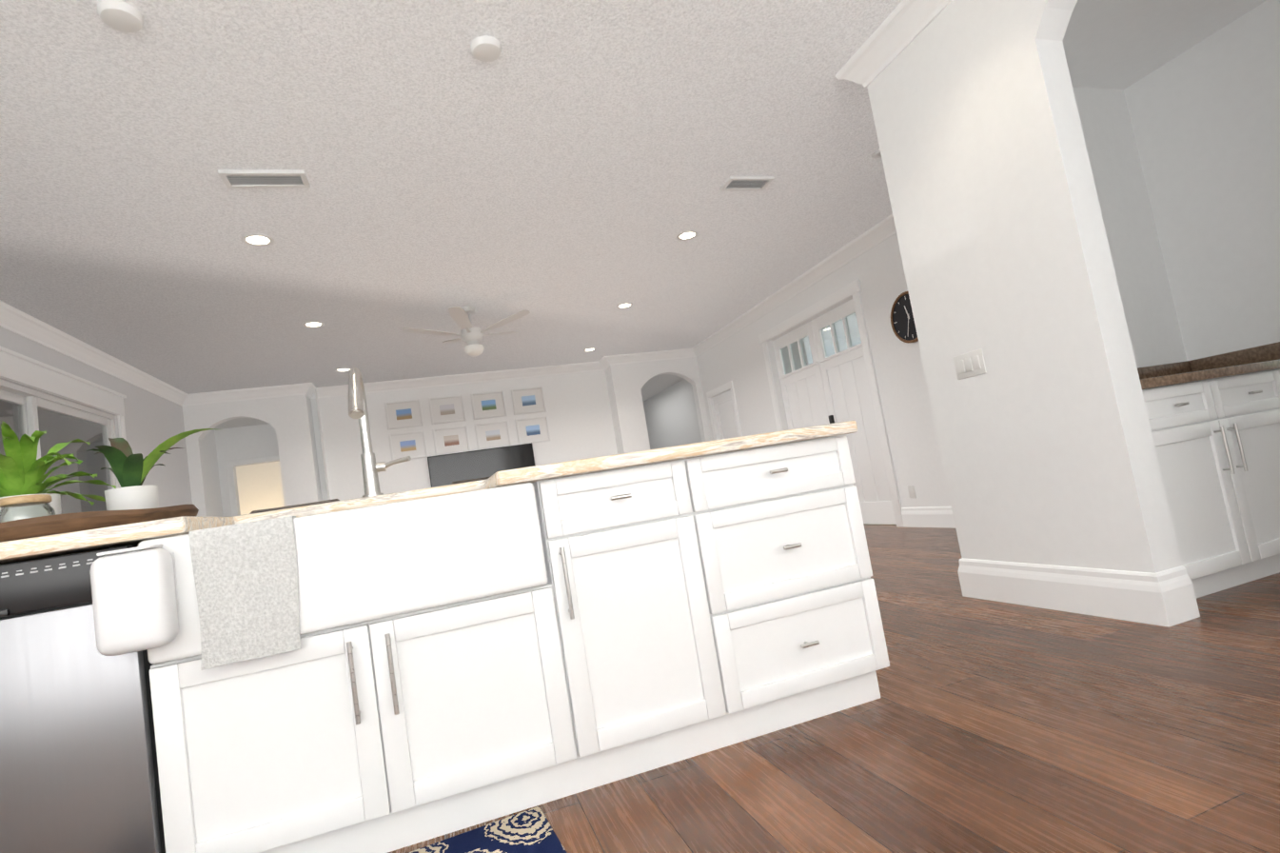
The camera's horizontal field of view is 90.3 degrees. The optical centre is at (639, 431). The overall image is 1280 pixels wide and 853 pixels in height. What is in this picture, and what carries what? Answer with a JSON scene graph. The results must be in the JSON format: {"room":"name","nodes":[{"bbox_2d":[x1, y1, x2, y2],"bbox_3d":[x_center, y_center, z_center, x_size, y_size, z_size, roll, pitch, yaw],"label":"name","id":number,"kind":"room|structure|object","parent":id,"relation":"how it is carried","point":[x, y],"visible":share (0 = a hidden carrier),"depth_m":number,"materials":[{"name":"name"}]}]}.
{"room":"kitchen","nodes":[
{"label":"kitchen","id":0,"kind":"room"},
{"bbox_2d":[0,326,225,516],"bbox_3d":[-4.383,0.369,3.618,0.200,2.900,11.850,-8,-5,-18],"label":"wall","id":1,"kind":"structure","parent":0,"point":[152,421],"depth_m":7.23,"materials":[{"name":"paint"}]},
{"bbox_2d":[0,379,120,513],"bbox_3d":[-4.418,0.670,3.857,0.170,2.358,5.196,-8,-5,-18],"label":"sliding door","id":2,"kind":"structure","parent":1,"relation":"in","point":[26,410],"depth_m":5.57,"materials":[{"name":"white glass"}]},
{"bbox_2d":[0,345,126,440],"bbox_3d":[-4.320,0.546,3.905,0.055,2.580,5.440,-8,-5,-18],"label":"door frame","id":3,"kind":"structure","parent":1,"relation":"attached to","point":[23,369],"depth_m":5.44,"materials":[{"name":"paint"}]},
{"bbox_2d":[0,300,190,406],"bbox_3d":[-4.277,-1.087,3.214,0.105,0.135,10.650,-8,-5,-18],"label":"crown molding","id":4,"kind":"structure","parent":1,"relation":"attached to","point":[11,319],"depth_m":5.82,"materials":[{"name":"paint"}]},
{"bbox_2d":[214,423,284,516],"bbox_3d":[-5.678,1.068,9.444,2.010,2.900,0.120,-8,-5,-18],"label":"wall","id":5,"kind":"structure","parent":0,"point":[258,485],"depth_m":9.55,"materials":[{"name":"paint"}]},
{"bbox_2d":[226,454,279,515],"bbox_3d":[-5.440,1.417,9.398,0.980,2.130,0.020,-8,-5,-18],"label":"door frame","id":6,"kind":"structure","parent":5,"relation":"attached to","point":[229,463],"depth_m":9.33,"materials":[{"name":"paint"}]},
{"bbox_2d":[308,388,330,499],"bbox_3d":[-4.510,0.861,9.225,0.100,2.900,1.050,-8,-5,-18],"label":"wall","id":7,"kind":"structure","parent":0,"point":[317,401],"depth_m":8.88,"materials":[{"name":"paint"}]},
{"bbox_2d":[182,356,710,516],"bbox_3d":[-2.261,0.525,9.535,7.490,2.900,0.500,-8,-5,-18],"label":"wall","id":8,"kind":"structure","parent":0,"point":[586,418],"depth_m":9.34,"materials":[{"name":"paint"}]},
{"bbox_2d":[190,382,315,405],"bbox_3d":[-5.133,-0.508,8.457,1.425,0.135,0.135,-8,-5,-18],"label":"crown molding","id":9,"kind":"structure","parent":8,"relation":"attached to","point":[307,388],"depth_m":8.44,"materials":[{"name":"paint"}]},
{"bbox_2d":[384,398,423,430],"bbox_3d":[-3.467,-0.262,9.350,0.500,0.400,0.025,-8,-5,-18],"label":"picture frame","id":10,"kind":"object","parent":8,"relation":"attached to","point":[402,414],"visible":0.98,"depth_m":9.35,"materials":[{"name":"white"}]},
{"bbox_2d":[394,408,413,420],"bbox_3d":[-3.467,-0.262,9.348,0.210,0.150,0.002,-8,-5,-18],"label":"print","id":11,"kind":"object","parent":10,"relation":"attached to","point":[401,414],"depth_m":9.35},
{"bbox_2d":[388,430,427,460],"bbox_3d":[-3.393,0.201,9.311,0.500,0.400,0.025,-8,-5,-18],"label":"picture frame","id":12,"kind":"object","parent":8,"relation":"attached to","point":[412,444],"visible":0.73,"depth_m":9.31,"materials":[{"name":"white paper"}]},
{"bbox_2d":[399,439,416,452],"bbox_3d":[-3.392,0.201,9.309,0.210,0.150,0.002,-8,-5,-18],"label":"print","id":13,"kind":"object","parent":12,"relation":"attached to","point":[405,445],"depth_m":9.31},
{"bbox_2d":[428,394,466,424],"bbox_3d":[-2.891,-0.338,9.543,0.500,0.400,0.025,-8,-5,-18],"label":"picture frame","id":14,"kind":"object","parent":8,"relation":"attached to","point":[444,409],"visible":0.98,"depth_m":9.54,"materials":[{"name":"white paper"}]},
{"bbox_2d":[438,403,455,415],"bbox_3d":[-2.890,-0.338,9.542,0.210,0.150,0.002,-8,-5,-18],"label":"print","id":15,"kind":"object","parent":14,"relation":"attached to","point":[444,409],"depth_m":9.54},
{"bbox_2d":[432,425,470,455],"bbox_3d":[-2.816,0.124,9.505,0.500,0.400,0.025,-8,-5,-18],"label":"picture frame","id":16,"kind":"object","parent":8,"relation":"attached to","point":[451,440],"visible":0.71,"depth_m":9.50,"materials":[{"name":"white paper"}]},
{"bbox_2d":[443,433,459,446],"bbox_3d":[-2.815,0.124,9.503,0.210,0.150,0.002,-8,-5,-18],"label":"print","id":17,"kind":"object","parent":16,"relation":"attached to","point":[449,440],"depth_m":9.50},
{"bbox_2d":[308,358,609,398],"bbox_3d":[-2.616,-0.813,9.651,4.350,0.135,0.110,-8,-5,-18],"label":"crown molding","id":18,"kind":"structure","parent":8,"relation":"attached to","point":[518,373],"depth_m":9.63,"materials":[{"name":"paint"}]},
{"bbox_2d":[427,442,535,487],"bbox_3d":[-2.327,0.726,9.559,1.550,0.930,0.062,-8,-5,-18],"label":"tv","id":19,"kind":"object","parent":8,"relation":"attached to","point":[445,469],"visible":0.46,"depth_m":9.52,"materials":[{"name":"black glass"}]},
{"bbox_2d":[470,390,507,419],"bbox_3d":[-2.314,-0.415,9.737,0.500,0.400,0.025,-8,-5,-18],"label":"picture frame","id":20,"kind":"object","parent":8,"relation":"attached to","point":[488,404],"visible":0.96,"depth_m":9.73,"materials":[{"name":"white"}]},
{"bbox_2d":[480,398,496,411],"bbox_3d":[-2.313,-0.415,9.735,0.210,0.150,0.002,-8,-5,-18],"label":"print","id":21,"kind":"object","parent":20,"relation":"attached to","point":[486,404],"depth_m":9.73},
{"bbox_2d":[474,420,511,450],"bbox_3d":[-2.239,0.048,9.698,0.500,0.400,0.025,-8,-5,-18],"label":"picture frame","id":22,"kind":"object","parent":8,"relation":"attached to","point":[493,435],"visible":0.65,"depth_m":9.69,"materials":[{"name":"white paper"}]},
{"bbox_2d":[485,429,501,441],"bbox_3d":[-2.239,0.047,9.696,0.210,0.150,0.002,-8,-5,-18],"label":"print","id":23,"kind":"object","parent":22,"relation":"attached to","point":[491,435],"depth_m":9.70},
{"bbox_2d":[511,386,546,414],"bbox_3d":[-1.737,-0.491,9.931,0.500,0.400,0.025,-8,-5,-18],"label":"picture frame","id":24,"kind":"object","parent":8,"relation":"attached to","point":[528,400],"visible":0.98,"depth_m":9.93,"materials":[{"name":"white"}]},
{"bbox_2d":[520,394,536,406],"bbox_3d":[-1.736,-0.492,9.929,0.210,0.150,0.002,-8,-5,-18],"label":"print","id":25,"kind":"object","parent":24,"relation":"attached to","point":[525,400],"depth_m":9.93},
{"bbox_2d":[514,415,551,444],"bbox_3d":[-1.662,-0.029,9.892,0.500,0.400,0.025,-8,-5,-18],"label":"picture frame","id":26,"kind":"object","parent":8,"relation":"attached to","point":[533,429],"visible":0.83,"depth_m":9.89,"materials":[{"name":"white paper"}]},
{"bbox_2d":[525,424,540,435],"bbox_3d":[-1.662,-0.029,9.890,0.210,0.150,0.002,-8,-5,-18],"label":"print","id":27,"kind":"object","parent":26,"relation":"attached to","point":[530,429],"depth_m":9.89},
{"bbox_2d":[601,347,692,369],"bbox_3d":[0.130,-1.207,10.225,1.485,0.135,0.135,-8,-5,-18],"label":"crown molding","id":28,"kind":"structure","parent":8,"relation":"attached to","point":[630,358],"depth_m":10.21,"materials":[{"name":"paint"}]},
{"bbox_2d":[214,374,683,429],"bbox_3d":[-3.009,-0.533,11.345,7.490,0.279,3.800,-8,-5,-18],"label":"ceiling","id":29,"kind":"structure","parent":0,"point":[652,386],"depth_m":11.37,"materials":[{"name":"paint"}]},
{"bbox_2d":[0,0,902,393],"bbox_3d":[-0.017,-1.566,7.093,12.290,0.100,15.900,-8,-5,-18],"label":"ceiling","id":30,"kind":"structure","parent":0,"point":[561,171],"depth_m":3.93,"materials":[{"name":"white paint"}]},
{"bbox_2d":[97,0,143,32],"bbox_3d":[-1.974,-1.576,2.420,0.140,0.034,0.140,-8,-5,-18],"label":"smoke detector","id":31,"kind":"object","parent":30,"relation":"attached to","point":[120,15],"visible":1,"depth_m":2.40,"materials":[{"name":"white plastic"}]},
{"bbox_2d":[240,234,274,246],"bbox_3d":[-2.629,-1.318,4.378,0.196,0.010,0.196,-8,-5,-18],"label":"recessed light","id":32,"kind":"object","parent":30,"relation":"in","point":[259,240],"visible":1,"depth_m":4.38,"materials":[{"name":"white glass"}]},
{"bbox_2d":[217,169,310,188],"bbox_3d":[-2.147,-1.450,3.650,0.430,0.022,0.170,-8,-5,-18],"label":"ceiling vent","id":33,"kind":"object","parent":30,"relation":"in","point":[260,178],"visible":0.98,"depth_m":3.64,"materials":[{"name":"grey metal"}]},
{"bbox_2d":[302,321,324,327],"bbox_3d":[-3.226,-1.060,6.290,0.196,0.010,0.196,-8,-5,-18],"label":"recessed light","id":34,"kind":"object","parent":30,"relation":"in","point":[313,324],"visible":0.98,"depth_m":6.29,"materials":[{"name":"white glass"}]},
{"bbox_2d":[334,367,351,372],"bbox_3d":[-3.827,-0.802,8.212,0.196,0.010,0.196,-8,-5,-18],"label":"recessed light","id":35,"kind":"object","parent":30,"relation":"in","point":[343,369],"visible":0.9,"depth_m":8.20,"materials":[{"name":"white glass"}]},
{"bbox_2d":[401,305,530,356],"bbox_3d":[-1.772,-1.022,6.508,1.234,0.510,1.267,-8,-5,-18],"label":"ceiling fan","id":36,"kind":"object","parent":30,"relation":"hanging from","point":[471,336],"visible":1,"depth_m":6.43,"materials":[{"name":"white metal"}]},
{"bbox_2d":[470,35,501,61],"bbox_3d":[-0.700,-1.740,2.900,0.140,0.034,0.140,-8,-5,-18],"label":"smoke detector","id":37,"kind":"object","parent":30,"relation":"attached to","point":[485,49],"visible":1,"depth_m":2.87,"materials":[{"name":"white plastic"}]},
{"bbox_2d":[583,347,596,351],"bbox_3d":[-0.738,-1.205,9.333,0.196,0.010,0.196,-8,-5,-18],"label":"recessed light","id":38,"kind":"object","parent":30,"relation":"in","point":[590,349],"visible":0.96,"depth_m":9.32,"materials":[{"name":"white glass"}]},
{"bbox_2d":[616,302,632,308],"bbox_3d":[-0.175,-1.461,7.367,0.196,0.010,0.196,-8,-5,-18],"label":"recessed light","id":39,"kind":"object","parent":30,"relation":"in","point":[624,305],"visible":0.98,"depth_m":7.36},
{"bbox_2d":[676,230,698,240],"bbox_3d":[0.414,-1.709,5.546,0.196,0.010,0.196,-8,-5,-18],"label":"recessed light","id":40,"kind":"object","parent":30,"relation":"in","point":[687,235],"visible":1,"depth_m":5.54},
{"bbox_2d":[719,176,774,190],"bbox_3d":[0.788,-1.835,4.698,0.360,0.022,0.180,-8,-5,-18],"label":"ceiling vent","id":41,"kind":"object","parent":30,"relation":"in","point":[746,183],"visible":1,"depth_m":4.69,"materials":[{"name":"grey metal"}]},
{"bbox_2d":[871,148,881,157],"bbox_3d":[1.864,-2.020,4.557,0.360,0.022,0.180,-8,-5,-18],"label":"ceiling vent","id":42,"kind":"object","parent":30,"relation":"in","point":[876,154],"visible":0.21,"depth_m":4.56,"materials":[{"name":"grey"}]},
{"bbox_2d":[642,378,701,449],"bbox_3d":[0.791,0.279,12.443,0.150,2.900,3.800,-8,-5,-18],"label":"wall","id":43,"kind":"structure","parent":0,"point":[671,416],"depth_m":12.40,"materials":[{"name":"paint"}]},
{"bbox_2d":[696,233,951,507],"bbox_3d":[2.270,-0.400,7.218,0.200,2.900,6.840,-8,-5,-18],"label":"wall","id":44,"kind":"structure","parent":0,"point":[738,357],"depth_m":6.35,"materials":[{"name":"paint"}]},
{"bbox_2d":[706,380,742,439],"bbox_3d":[1.388,0.349,9.778,0.028,2.130,0.940,-8,-5,-18],"label":"door frame","id":45,"kind":"structure","parent":44,"relation":"attached to","point":[729,384],"depth_m":9.69,"materials":[{"name":"paint"}]},
{"bbox_2d":[712,390,738,438],"bbox_3d":[1.448,0.391,9.791,0.079,2.019,0.770,-8,-5,-18],"label":"interior door","id":46,"kind":"structure","parent":44,"relation":"in","point":[725,416],"depth_m":9.88,"materials":[{"name":"white wood"}]},
{"bbox_2d":[692,214,896,356],"bbox_3d":[1.907,-1.741,7.284,0.105,0.135,6.840,-8,-5,-18],"label":"crown molding","id":47,"kind":"structure","parent":44,"relation":"attached to","point":[885,228],"depth_m":7.25,"materials":[{"name":"paint"}]},
{"bbox_2d":[758,279,903,527],"bbox_3d":[2.115,-0.177,7.398,0.033,2.540,2.110,-8,-5,-18],"label":"door frame","id":48,"kind":"structure","parent":44,"relation":"attached to","point":[853,289],"depth_m":6.54,"materials":[{"name":"paint"}]},
{"bbox_2d":[772,298,896,524],"bbox_3d":[2.222,-0.131,7.425,0.112,2.409,1.840,-8,-5,-18],"label":"front door","id":49,"kind":"structure","parent":44,"relation":"in","point":[821,370],"depth_m":7.14,"materials":[{"name":"white wood"}]},
{"bbox_2d":[890,291,918,342],"bbox_3d":[2.498,-1.066,5.896,0.038,0.480,0.480,-8,-5,-18],"label":"clock","id":50,"kind":"object","parent":44,"relation":"attached to","point":[903,324],"visible":0.56,"depth_m":5.96,"materials":[{"name":"black"}]},
{"bbox_2d":[907,485,916,497],"bbox_3d":[2.640,0.581,6.176,0.005,0.120,0.080,-8,-5,-18],"label":"electrical outlet","id":51,"kind":"object","parent":44,"relation":"attached to","point":[912,492],"visible":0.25,"depth_m":6.16,"materials":[{"name":"white plastic"}]},
{"bbox_2d":[387,523,1279,852],"bbox_3d":[0.458,1.385,6.845,12.290,0.100,15.900,-8,-5,-18],"label":"floor","id":52,"kind":"structure","parent":0,"point":[983,725],"depth_m":1.68,"materials":[{"name":"brown wood"}]},
{"bbox_2d":[249,498,339,513],"bbox_3d":[-1.464,0.799,2.755,0.470,0.988,0.471,-7,-5,-21],"label":"stool","id":53,"kind":"object","parent":52,"relation":"on","point":[290,506],"visible":0.04,"depth_m":2.98,"materials":[{"name":"brown wood"}]},
{"bbox_2d":[0,428,889,852],"bbox_3d":[-0.839,0.680,1.885,3.232,0.878,0.676,-8,-5,-18],"label":"kitchen island","id":54,"kind":"object","parent":52,"relation":"on","point":[687,601],"depth_m":1.78,"materials":[{"name":"paint"}]},
{"bbox_2d":[0,545,165,852],"bbox_3d":[-1.531,0.772,1.639,0.654,0.868,0.622,-8,-5,-18],"label":"dishwasher","id":55,"kind":"object","parent":54,"relation":"in","point":[78,765],"visible":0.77,"depth_m":1.42,"materials":[{"name":"silver metal"}]},
{"bbox_2d":[89,543,179,655],"bbox_3d":[-1.132,0.374,1.428,0.140,0.227,0.092,-8,-5,-18],"label":"trash can","id":56,"kind":"object","parent":54,"relation":"attached to","point":[135,600],"visible":1,"depth_m":1.39,"materials":[{"name":"white plastic"}]},
{"bbox_2d":[0,420,857,553],"bbox_3d":[-1.022,0.266,2.183,3.320,0.040,1.250,-8,-5,-18],"label":"island countertop","id":57,"kind":"structure","parent":54,"relation":"on","point":[136,528],"depth_m":1.81,"materials":[{"name":"beige stone"}]},
{"bbox_2d":[0,504,198,542],"bbox_3d":[-1.848,0.321,1.987,0.753,0.078,0.714,-8,-5,-18],"label":"tray","id":58,"kind":"object","parent":57,"relation":"on","point":[37,526],"visible":0.44,"depth_m":1.82,"materials":[{"name":"brown wood"}]},
{"bbox_2d":[0,493,55,522],"bbox_3d":[-1.816,0.257,1.884,0.132,0.130,0.132,-8,-5,-18],"label":"candle jar","id":59,"kind":"object","parent":58,"relation":"on","point":[25,501],"visible":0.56,"depth_m":1.87,"materials":[{"name":"clear glass"}]},
{"bbox_2d":[0,421,116,521],"bbox_3d":[-2.114,0.194,2.027,0.515,0.372,0.691,-8,-5,-18],"label":"fern plant","id":60,"kind":"object","parent":58,"relation":"on","point":[23,469],"visible":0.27,"depth_m":2.01,"materials":[{"name":"green plant"}]},
{"bbox_2d":[85,428,215,510],"bbox_3d":[-1.643,0.150,2.196,0.400,0.338,0.372,-8,-5,-18],"label":"plant","id":61,"kind":"object","parent":58,"relation":"on","point":[128,468],"visible":0.71,"depth_m":2.13,"materials":[{"name":"green plant"}]},
{"bbox_2d":[137,482,548,664],"bbox_3d":[-0.784,0.368,1.840,0.936,0.287,0.475,-8,-5,-18],"label":"sink","id":62,"kind":"object","parent":57,"relation":"in","point":[360,564],"visible":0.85,"depth_m":1.65,"materials":[{"name":"ceramic"}]},
{"bbox_2d":[188,515,301,669],"bbox_3d":[-0.947,0.382,1.549,0.221,0.323,0.062,-8,-5,-18],"label":"towel","id":63,"kind":"object","parent":62,"relation":"hanging from","point":[246,577],"visible":1,"depth_m":1.52,"materials":[{"name":"fabric"}]},
{"bbox_2d":[348,367,411,496],"bbox_3d":[-0.852,-0.010,2.075,0.168,0.429,0.272,-8,-5,-18],"label":"faucet","id":64,"kind":"object","parent":57,"relation":"on","point":[358,409],"visible":0.96,"depth_m":2.13,"materials":[{"name":"silver metal"}]},
{"bbox_2d":[451,476,489,484],"bbox_3d":[-0.644,0.690,3.031,0.470,0.988,0.471,-8,-5,-16],"label":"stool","id":65,"kind":"object","parent":52,"relation":"on","point":[466,481],"visible":0.02,"depth_m":3.23,"materials":[{"name":"brown wood"}]},
{"bbox_2d":[408,806,566,852],"bbox_3d":[-0.634,1.039,1.302,1.000,0.009,0.490,-7,-5,-23],"label":"rug","id":66,"kind":"object","parent":52,"relation":"on","point":[530,831],"visible":0.93,"depth_m":1.59,"materials":[{"name":"blue fabric"}]},
{"bbox_2d":[1142,368,1279,597],"bbox_3d":[2.384,0.251,2.956,0.950,0.878,0.630,-8,-5,-18],"label":"base cabinet","id":67,"kind":"object","parent":52,"relation":"on","point":[1214,422],"depth_m":2.65,"materials":[{"name":"paint"}]},
{"bbox_2d":[1140,356,1279,391],"bbox_3d":[2.539,-0.234,3.055,1.435,0.040,0.661,-8,-5,-18],"label":"countertop","id":68,"kind":"structure","parent":67,"relation":"on","point":[1256,365],"depth_m":2.67,"materials":[{"name":"brown stone"}]},
{"bbox_2d":[866,0,1181,572],"bbox_3d":[2.093,-0.845,1.588,0.150,2.900,3.810,-8,-5,-18],"label":"wall","id":69,"kind":"structure","parent":0,"point":[1047,447],"depth_m":2.75,"materials":[{"name":"paint"}]},
{"bbox_2d":[835,0,952,88],"bbox_3d":[1.737,-2.182,1.712,0.105,0.135,3.915,-8,-5,-18],"label":"crown molding","id":70,"kind":"structure","parent":69,"relation":"attached to","point":[896,32],"depth_m":3.20,"materials":[{"name":"paint"}]},
{"bbox_2d":[953,348,986,379],"bbox_3d":[1.583,-0.324,3.059,0.008,0.116,0.170,-8,-5,-18],"label":"light switch","id":71,"kind":"object","parent":69,"relation":"attached to","point":[971,364],"visible":1,"depth_m":3.05,"materials":[{"name":"white"}]},
{"bbox_2d":[901,506,1200,627],"bbox_3d":[0.775,1.166,6.605,11.190,0.192,14.600,-8,-5,-18],"label":"baseboard","id":72,"kind":"structure","parent":69,"relation":"attached to","point":[1166,598],"depth_m":2.67,"materials":[{"name":"paint"}]},
{"bbox_2d":[1072,86,1190,367],"bbox_3d":[2.346,-0.608,3.440,1.440,2.660,0.080,-8,-5,-18],"label":"wall","id":73,"kind":"structure","parent":0,"point":[1148,300],"depth_m":3.61,"materials":[{"name":"paint"}]},
{"bbox_2d":[1137,360,1190,379],"bbox_3d":[2.432,-0.262,3.363,1.435,0.100,0.021,-8,-5,-18],"label":"backsplash","id":74,"kind":"structure","parent":73,"relation":"attached to","point":[1181,366],"depth_m":3.51,"materials":[{"name":"brown stone"}]},
{"bbox_2d":[1062,0,1266,89],"bbox_3d":[2.527,-2.205,2.312,1.465,0.239,2.570,-8,-5,-18],"label":"ceiling","id":75,"kind":"structure","parent":0,"point":[1116,44],"depth_m":3.21,"materials":[{"name":"paint"}]},
{"bbox_2d":[1125,0,1279,360],"bbox_3d":[3.633,-1.056,2.027,0.150,2.900,3.660,-8,-5,-18],"label":"wall","id":76,"kind":"structure","parent":0,"point":[1183,148],"depth_m":3.37,"materials":[{"name":"paint"}]},
{"bbox_2d":[1190,341,1279,372],"bbox_3d":[3.203,-0.393,3.282,0.032,0.100,0.629,-8,-5,-18],"label":"backsplash","id":77,"kind":"structure","parent":76,"relation":"attached to","point":[1270,351],"depth_m":3.35,"materials":[{"name":"brown stone"}]}
]}

